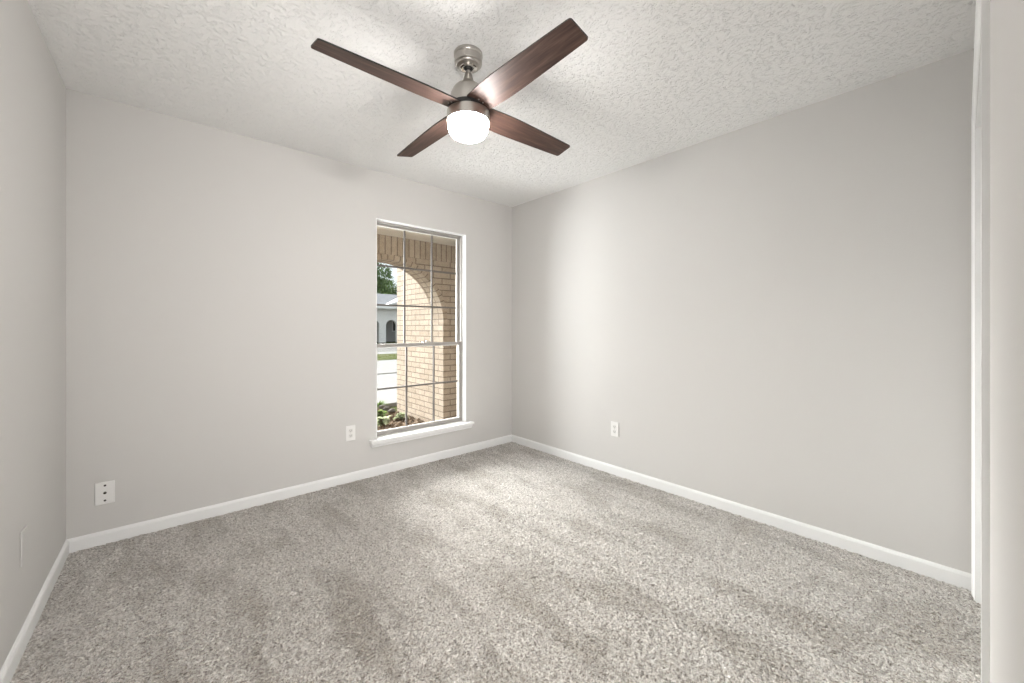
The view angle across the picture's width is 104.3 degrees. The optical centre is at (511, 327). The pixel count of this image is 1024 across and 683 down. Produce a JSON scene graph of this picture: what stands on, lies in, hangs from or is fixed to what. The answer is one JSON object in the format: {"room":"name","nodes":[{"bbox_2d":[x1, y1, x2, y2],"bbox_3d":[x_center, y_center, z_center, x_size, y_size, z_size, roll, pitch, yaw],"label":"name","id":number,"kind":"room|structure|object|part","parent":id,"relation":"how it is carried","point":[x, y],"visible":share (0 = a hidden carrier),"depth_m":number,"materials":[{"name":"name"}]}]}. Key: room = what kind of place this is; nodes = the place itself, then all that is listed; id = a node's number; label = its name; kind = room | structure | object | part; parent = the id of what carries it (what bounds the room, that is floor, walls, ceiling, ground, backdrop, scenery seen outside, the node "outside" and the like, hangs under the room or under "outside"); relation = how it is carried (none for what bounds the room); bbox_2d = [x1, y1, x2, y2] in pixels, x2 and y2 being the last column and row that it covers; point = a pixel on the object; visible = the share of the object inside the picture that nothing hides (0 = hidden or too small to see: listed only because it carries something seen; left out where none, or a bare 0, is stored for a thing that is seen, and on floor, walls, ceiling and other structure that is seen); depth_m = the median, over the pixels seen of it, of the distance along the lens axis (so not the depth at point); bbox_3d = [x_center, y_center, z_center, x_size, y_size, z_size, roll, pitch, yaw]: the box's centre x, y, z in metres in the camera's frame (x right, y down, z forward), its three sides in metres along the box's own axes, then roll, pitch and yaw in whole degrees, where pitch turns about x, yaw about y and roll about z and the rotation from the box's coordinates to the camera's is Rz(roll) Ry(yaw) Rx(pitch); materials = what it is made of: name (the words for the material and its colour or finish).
{"room":"empty bedroom","nodes":[
{"label":"empty bedroom","id":0,"kind":"room"},
{"bbox_2d":[0,0,65,669],"bbox_3d":[-1.404,0.009,0.842,0.248,2.540,3.520,0,0,-41],"label":"wall","id":1,"kind":"structure","parent":0,"point":[32,87],"depth_m":1.54,"materials":[{"name":"grey paint"}]},
{"bbox_2d":[20,525,27,567],"bbox_3d":[-1.823,0.813,1.486,0.008,0.130,0.078,0,0,-41],"label":"blank plate","id":2,"kind":"object","parent":1,"relation":"attached to","point":[24,533],"visible":1,"depth_m":1.48,"materials":[{"name":"grey paint"}]},
{"bbox_2d":[0,540,68,682],"bbox_3d":[-1.311,1.151,0.892,0.013,0.077,3.142,0,0,-41],"label":"baseboard","id":3,"kind":"structure","parent":1,"relation":"attached to","point":[7,671],"depth_m":1.54,"materials":[{"name":"white paint"}]},
{"bbox_2d":[66,88,511,538],"bbox_3d":[-1.254,0.109,3.147,3.520,2.740,0.140,0,0,-41],"label":"wall","id":4,"kind":"structure","parent":0,"point":[221,284],"depth_m":2.56,"materials":[{"name":"grey paint"}]},
{"bbox_2d":[95,480,114,505],"bbox_3d":[-2.231,0.905,2.182,0.078,0.122,0.016,0,0,-41],"label":"jack plate","id":5,"kind":"object","parent":4,"relation":"attached to","point":[104,491],"visible":1,"depth_m":2.18,"materials":[{"name":"white plastic"}]},
{"bbox_2d":[66,435,511,552],"bbox_3d":[-1.168,1.151,3.121,3.125,0.077,0.013,0,0,-41],"label":"baseboard","id":6,"kind":"structure","parent":4,"relation":"attached to","point":[87,541],"depth_m":2.65,"materials":[{"name":"white paint"}]},
{"bbox_2d":[346,425,354,440],"bbox_3d":[-1.241,0.808,3.060,0.072,0.117,0.008,0,0,-41],"label":"outlet","id":7,"kind":"object","parent":4,"relation":"attached to","point":[350,430],"visible":1,"depth_m":3.06,"materials":[{"name":"white plastic"}]},
{"bbox_2d":[369,218,473,447],"bbox_3d":[-0.790,0.033,3.512,0.988,1.833,0.197,0,0,-41],"label":"window","id":8,"kind":"structure","parent":4,"relation":"in","point":[460,239],"depth_m":3.63,"materials":[{"name":"white paint"}]},
{"bbox_3d":[-0.840,-0.352,3.571,0.842,1.032,0.028,0,0,-41],"label":"sash","id":9,"kind":"part","parent":8,"relation":"part of","materials":[{"name":"silver metal"}]},
{"bbox_3d":[-0.817,0.502,3.545,0.842,0.740,0.034,0,0,-41],"label":"sash","id":10,"kind":"part","parent":8,"relation":"part of","materials":[{"name":"silver metal"}]},
{"bbox_3d":[-0.763,0.898,3.482,0.988,0.022,0.116,0,0,-41],"label":"sill","id":11,"kind":"part","parent":8,"relation":"part of","materials":[{"name":"white paint"}]},
{"bbox_2d":[397,268,431,422],"bbox_3d":[-1.374,0.134,5.881,0.182,2.450,1.080,0,0,-41],"label":"wall","id":12,"kind":"structure","parent":0,"point":[418,319],"depth_m":5.77,"materials":[{"name":"beige brick"}]},
{"bbox_2d":[377,226,455,246],"bbox_3d":[-1.982,-1.216,3.912,7.400,0.250,1.970,0,0,-41],"label":"ceiling","id":13,"kind":"structure","parent":0,"point":[380,230],"depth_m":4.75,"materials":[{"name":"beige paint"}]},
{"bbox_2d":[377,234,456,420],"bbox_3d":[-2.241,0.134,4.206,7.000,2.450,0.286,0,0,-41],"label":"wall","id":14,"kind":"structure","parent":0,"point":[389,248],"depth_m":5.23,"materials":[{"name":"beige brick"}]},
{"bbox_2d":[10,442,980,682],"bbox_3d":[-0.152,1.184,1.919,3.410,0.010,3.400,0,0,-41],"label":"floor","id":15,"kind":"structure","parent":0,"point":[510,562],"depth_m":1.75,"materials":[{"name":"carpet"}]},
{"bbox_2d":[27,0,975,206],"bbox_3d":[-0.164,-1.321,1.962,3.550,0.120,3.480,0,0,-41],"label":"ceiling","id":16,"kind":"structure","parent":0,"point":[650,79],"depth_m":1.92,"materials":[{"name":"white paint"}]},
{"bbox_2d":[311,18,587,156],"bbox_3d":[-0.201,-1.067,1.830,0.989,0.389,0.989,0,0,4],"label":"ceiling fan","id":17,"kind":"object","parent":16,"relation":"hanging from","point":[470,104],"visible":1,"depth_m":1.73,"materials":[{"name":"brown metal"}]},
{"bbox_3d":[-0.476,-1.004,1.593,0.586,0.006,0.130,0,13,-41],"label":"blade","id":18,"kind":"part","parent":17,"relation":"part of","materials":[{"name":"brown wood"}]},
{"bbox_3d":[-0.438,-1.004,2.105,0.130,0.006,0.586,-17,11,-40],"label":"blade","id":19,"kind":"part","parent":17,"relation":"part of","materials":[{"name":"brown wood"}]},
{"bbox_3d":[-0.201,-0.911,1.830,0.190,0.076,0.190,0,0,-41],"label":"lamp shade","id":20,"kind":"part","parent":17,"relation":"part of","materials":[{"name":"white glass"}]},
{"bbox_3d":[0.036,-1.004,1.555,0.130,0.006,0.586,17,-11,-40],"label":"blade","id":21,"kind":"part","parent":17,"relation":"part of","materials":[{"name":"brown wood"}]},
{"bbox_3d":[0.074,-1.004,2.067,0.586,0.006,0.130,0,-13,-41],"label":"blade","id":22,"kind":"part","parent":17,"relation":"part of","materials":[{"name":"brown wood"}]},
{"bbox_2d":[512,49,973,573],"bbox_3d":[1.087,0.009,3.038,0.150,2.540,3.520,0,0,-41],"label":"wall","id":23,"kind":"structure","parent":0,"point":[772,315],"depth_m":2.34,"materials":[{"name":"grey paint"}]},
{"bbox_2d":[611,421,618,436],"bbox_3d":[0.829,0.816,3.212,0.008,0.117,0.072,0,0,-41],"label":"outlet","id":24,"kind":"object","parent":23,"relation":"attached to","point":[614,425],"visible":1,"depth_m":3.20,"materials":[{"name":"white plastic"}]},
{"bbox_2d":[512,435,970,590],"bbox_3d":[1.042,1.151,2.966,0.013,0.077,3.142,0,0,-41],"label":"baseboard","id":25,"kind":"structure","parent":23,"relation":"attached to","point":[949,575],"depth_m":2.33,"materials":[{"name":"white paint"}]},
{"bbox_2d":[976,0,1023,682],"bbox_3d":[0.860,0.009,0.635,3.370,2.540,0.115,0,0,-41],"label":"wall","id":26,"kind":"structure","parent":0,"point":[1006,16],"depth_m":0.49,"materials":[{"name":"grey paint"}]},
{"bbox_2d":[976,54,980,603],"bbox_3d":[1.542,0.155,1.236,1.338,2.057,0.114,0,0,-41],"label":"trim","id":27,"kind":"structure","parent":26,"relation":"attached to","point":[978,120],"depth_m":1.71,"materials":[{"name":"white paint"}]},
{"bbox_2d":[971,0,989,682],"bbox_3d":[1.500,0.124,1.284,1.462,2.119,0.012,0,0,-41],"label":"trim","id":28,"kind":"structure","parent":26,"relation":"attached to","point":[982,15],"depth_m":0.80,"materials":[{"name":"white paint"}]},
{"label":"outside","id":29,"kind":"structure","parent":0,"visible":0},
{"bbox_2d":[377,359,396,406],"bbox_3d":[-5.090,1.434,10.310,22.000,0.250,9.000,0,0,-41],"label":"driveway","id":30,"kind":"structure","parent":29,"point":[383,366],"depth_m":9.74,"materials":[{"name":"concrete"}]},
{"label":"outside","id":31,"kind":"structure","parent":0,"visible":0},
{"bbox_2d":[377,353,396,360],"bbox_3d":[-7.756,1.429,16.358,70.000,0.260,3.600,0,0,-41],"label":"lawn","id":32,"kind":"structure","parent":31,"point":[379,356],"depth_m":18.14,"materials":[{"name":"green plant"}]},
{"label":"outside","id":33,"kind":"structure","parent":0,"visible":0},
{"bbox_2d":[377,341,396,410],"bbox_3d":[-29.522,1.464,56.168,150.000,0.190,116.690,0,0,-41],"label":"ground","id":34,"kind":"structure","parent":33,"point":[394,407],"depth_m":35.16,"materials":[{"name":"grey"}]},
{"bbox_2d":[377,262,394,293],"bbox_3d":[-20.626,-5.101,56.627,5.573,13.220,7.070,0,0,44],"label":"tree","id":35,"kind":"object","parent":34,"relation":"on","point":[382,285],"visible":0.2,"depth_m":56.73,"materials":[{"name":"green plant"}]},
{"bbox_2d":[377,294,396,342],"bbox_3d":[-13.261,-1.081,42.261,25.200,4.980,10.260,0,0,-41],"label":"house","id":36,"kind":"structure","parent":34,"relation":"on","point":[386,315],"depth_m":38.01,"materials":[{"name":"paint"}]},
{"bbox_2d":[377,277,396,294],"bbox_3d":[-21.564,-3.901,71.002,7.867,10.820,6.201,0,0,-12],"label":"tree","id":37,"kind":"object","parent":34,"relation":"on","point":[394,289],"visible":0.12,"depth_m":69.76,"materials":[{"name":"green plant"}]},
{"bbox_2d":[377,407,424,430],"bbox_3d":[-2.298,1.290,5.480,1.700,0.078,1.660,0,0,-41],"label":"mulch bed","id":38,"kind":"object","parent":34,"relation":"on","point":[397,422],"visible":0.09,"depth_m":5.50,"materials":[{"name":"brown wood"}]},
{"bbox_2d":[377,409,388,417],"bbox_3d":[-1.886,1.241,5.693,0.270,0.134,0.286,0,0,-41],"label":"plant","id":39,"kind":"object","parent":38,"relation":"on","point":[380,412],"visible":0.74,"depth_m":5.67,"materials":[{"name":"green plant"}]},
{"bbox_2d":[377,415,390,426],"bbox_3d":[-1.737,1.241,5.301,0.237,0.125,0.272,0,0,-1],"label":"plant","id":40,"kind":"object","parent":38,"relation":"on","point":[380,420],"visible":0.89,"depth_m":5.28,"materials":[{"name":"green plant"}]},
{"bbox_2d":[393,412,409,419],"bbox_3d":[-1.575,1.255,5.643,0.232,0.104,0.213,0,0,-41],"label":"plant","id":41,"kind":"object","parent":38,"relation":"on","point":[401,415],"visible":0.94,"depth_m":5.64,"materials":[{"name":"green plant"}]},
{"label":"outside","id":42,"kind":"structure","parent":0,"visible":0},
{"bbox_2d":[377,347,396,351],"bbox_3d":[-5.612,1.444,29.048,150.000,0.230,9.000,0,0,-41],"label":"street","id":43,"kind":"structure","parent":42,"point":[388,349],"depth_m":24.60,"materials":[{"name":"concrete"}]},
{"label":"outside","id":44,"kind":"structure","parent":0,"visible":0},
{"bbox_2d":[377,351,396,353],"bbox_3d":[-9.542,1.434,18.384,70.000,0.250,1.800,0,0,-41],"label":"walkway","id":45,"kind":"structure","parent":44,"point":[393,352],"depth_m":21.27,"materials":[{"name":"concrete"}]}
]}

